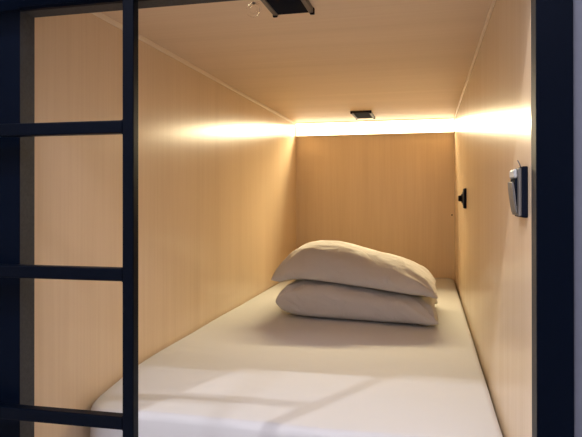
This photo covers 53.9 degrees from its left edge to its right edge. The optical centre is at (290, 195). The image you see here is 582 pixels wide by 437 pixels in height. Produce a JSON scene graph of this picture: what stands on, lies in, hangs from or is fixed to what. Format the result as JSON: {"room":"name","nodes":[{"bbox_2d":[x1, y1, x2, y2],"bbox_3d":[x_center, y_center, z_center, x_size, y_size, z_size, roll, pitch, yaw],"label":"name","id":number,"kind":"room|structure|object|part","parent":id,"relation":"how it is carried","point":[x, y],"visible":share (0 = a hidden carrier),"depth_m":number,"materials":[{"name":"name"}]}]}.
{"room":"dormitory","nodes":[
{"label":"dormitory","id":0,"kind":"room"},
{"bbox_2d":[34,13,295,436],"bbox_3d":[-0.272,0.253,2.332,0.018,1.452,2.552,0,0,13],"label":"wall","id":1,"kind":"structure","parent":0,"point":[217,167],"depth_m":1.66,"materials":[{"name":"brown wood"}]},
{"bbox_2d":[92,12,295,124],"bbox_3d":[-0.264,-0.448,2.319,0.005,0.014,2.526,0,0,13],"label":"trim","id":2,"kind":"structure","parent":1,"relation":"attached to","point":[98,14],"depth_m":1.92,"materials":[{"name":"brown wood"}]},
{"bbox_2d":[101,0,491,122],"bbox_3d":[0.198,-0.465,2.222,0.950,0.018,2.552,0,0,13],"label":"ceiling","id":3,"kind":"structure","parent":0,"point":[391,59],"depth_m":1.81,"materials":[{"name":"brown wood"}]},
{"bbox_2d":[246,2,260,17],"bbox_3d":[-0.088,-0.442,1.361,0.037,0.037,0.008,0,0,13],"label":"hook","id":4,"kind":"object","parent":3,"relation":"hanging from","point":[253,3],"visible":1,"depth_m":1.36,"materials":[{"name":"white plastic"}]},
{"bbox_2d":[261,0,314,17],"bbox_3d":[-0.018,-0.451,1.310,0.105,0.016,0.215,0,0,13],"label":"air vent","id":5,"kind":"object","parent":3,"relation":"in","point":[276,7],"visible":1,"depth_m":1.36,"materials":[{"name":"black plastic"}]},
{"bbox_3d":[-0.061,-0.452,1.322,0.011,0.013,0.209,0,0,13],"label":"rail","id":6,"kind":"part","parent":5,"relation":"part of","materials":[{"name":"grey metal"}]},
{"bbox_3d":[-0.018,-0.454,1.310,0.081,0.010,0.209,0,0,13],"label":"panel","id":7,"kind":"part","parent":5,"relation":"part of","materials":[{"name":"black plastic"}]},
{"bbox_3d":[0.026,-0.452,1.301,0.011,0.013,0.209,0,0,13],"label":"rail","id":8,"kind":"part","parent":5,"relation":"part of","materials":[{"name":"grey metal"}]},
{"bbox_2d":[350,110,374,119],"bbox_3d":[0.400,-0.445,3.167,0.112,0.016,0.240,0,0,13],"label":"air vent","id":9,"kind":"object","parent":3,"relation":"in","point":[368,113],"visible":1,"depth_m":3.12,"materials":[{"name":"black plastic"}]},
{"bbox_3d":[0.400,-0.448,3.167,0.088,0.010,0.234,0,0,13],"label":"panel","id":10,"kind":"part","parent":9,"relation":"part of","materials":[{"name":"black plastic"}]},
{"bbox_2d":[296,133,454,282],"bbox_3d":[0.498,0.257,3.469,0.986,1.452,0.018,0,0,13],"label":"wall","id":11,"kind":"structure","parent":0,"point":[394,194],"depth_m":3.45,"materials":[{"name":"brown wood"}]},
{"bbox_2d":[296,118,454,136],"bbox_3d":[0.492,-0.409,3.451,0.949,0.084,0.024,0,0,13],"label":"strip light","id":12,"kind":"object","parent":11,"relation":"attached to","point":[434,125],"visible":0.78,"depth_m":3.44,"materials":[{"name":"glowing warm white light diffuser"},{"name":"pale grey plastic"}]},
{"bbox_2d":[454,0,531,436],"bbox_3d":[0.670,0.252,2.107,0.018,1.452,2.552,0,0,13],"label":"wall","id":13,"kind":"structure","parent":0,"point":[493,266],"depth_m":1.25,"materials":[{"name":"brown wood"}]},
{"bbox_2d":[458,188,465,208],"bbox_3d":[0.706,0.012,2.362,0.030,0.082,0.084,0,0,13],"label":"dimmer switch","id":14,"kind":"object","parent":13,"relation":"attached to","point":[462,198],"visible":1,"depth_m":2.33,"materials":[{"name":"black plastic"}]},
{"bbox_3d":[0.700,0.012,2.364,0.017,0.038,0.038,0,0,13],"label":"knob","id":15,"kind":"part","parent":14,"relation":"part of","materials":[{"name":"black plastic"}]},
{"bbox_3d":[0.716,0.012,2.360,0.009,0.082,0.084,0,0,13],"label":"wall plate","id":16,"kind":"part","parent":14,"relation":"part of","materials":[{"name":"black plastic"}]},
{"bbox_2d":[454,0,495,119],"bbox_3d":[0.655,-0.450,2.099,0.005,0.014,2.526,0,0,13],"label":"trim","id":17,"kind":"structure","parent":13,"relation":"attached to","point":[493,1],"depth_m":1.74,"materials":[{"name":"brown wood"}]},
{"bbox_2d":[508,160,527,217],"bbox_3d":[0.369,-0.011,0.936,0.022,0.092,0.082,0,0,13],"label":"reading lamp","id":18,"kind":"object","parent":13,"relation":"attached to","point":[518,184],"visible":1,"depth_m":0.90,"materials":[{"name":"black plastic"}]},
{"bbox_3d":[0.369,-0.005,0.936,0.005,0.076,0.075,0,0,13],"label":"plate","id":19,"kind":"part","parent":18,"relation":"part of","materials":[{"name":"grey plastic"}]},
{"bbox_3d":[0.376,-0.005,0.935,0.009,0.081,0.082,0,0,13],"label":"wall plate","id":20,"kind":"part","parent":18,"relation":"part of","materials":[{"name":"black plastic"}]},
{"bbox_2d":[573,0,581,436],"bbox_3d":[1.479,-0.429,0.586,2.199,2.800,0.034,0,0,13],"label":"wall","id":21,"kind":"structure","parent":0,"point":[577,4],"depth_m":0.82,"materials":[{"name":"grey paint"}]},
{"bbox_3d":[-0.144,1.000,1.101,5.600,0.050,4.918,0,0,13],"label":"floor","id":22,"kind":"structure","parent":0,"visible":0},
{"bbox_2d":[0,0,137,436],"bbox_3d":[-0.451,-0.250,1.001,0.406,2.450,0.046,0,0,12],"label":"ladder","id":23,"kind":"object","parent":22,"relation":"on","point":[127,421],"visible":1,"depth_m":0.95,"materials":[{"name":"black metal"}]},
{"bbox_3d":[-0.266,-0.251,0.950,0.020,2.450,0.020,0,0,12],"label":"rail","id":24,"kind":"part","parent":23,"relation":"part of","materials":[{"name":"black metal"}]},
{"bbox_2d":[0,0,573,436],"bbox_3d":[-0.092,0.260,0.954,1.031,1.428,0.044,0,0,13],"label":"frame","id":25,"kind":"object","parent":22,"relation":"on","point":[552,121],"visible":1,"depth_m":0.84,"materials":[{"name":"black metal"}]},
{"bbox_3d":[-0.539,0.321,1.063,0.112,1.308,0.040,0,0,13],"label":"post","id":26,"kind":"part","parent":25,"relation":"part of","materials":[{"name":"black metal"}]},
{"bbox_3d":[0.385,0.319,0.842,0.050,1.308,0.040,0,0,13],"label":"post","id":27,"kind":"part","parent":25,"relation":"part of","materials":[{"name":"black metal"}]},
{"bbox_3d":[0.217,0.819,2.291,0.948,0.320,2.399,0,0,13],"label":"platform","id":28,"kind":"object","parent":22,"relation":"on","visible":0},
{"bbox_2d":[90,278,502,436],"bbox_3d":[0.222,0.561,2.320,0.944,0.196,2.336,0,0,13],"label":"mattress","id":29,"kind":"object","parent":28,"relation":"on","point":[259,368],"visible":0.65,"depth_m":1.49,"materials":[{"name":"grey fabric"}]},
{"bbox_2d":[276,279,437,325],"bbox_3d":[0.288,0.404,2.358,0.620,0.143,0.535,0,0,13],"label":"pillow","id":30,"kind":"object","parent":29,"relation":"on","point":[304,297],"visible":0.69,"depth_m":2.16,"materials":[{"name":"grey fabric"}]},
{"bbox_2d":[271,240,437,298],"bbox_3d":[0.278,0.287,2.397,0.718,0.194,0.465,0,0,21],"label":"pillow","id":31,"kind":"object","parent":30,"relation":"on","point":[340,262],"visible":1,"depth_m":2.22,"materials":[{"name":"grey fabric"}]}
]}

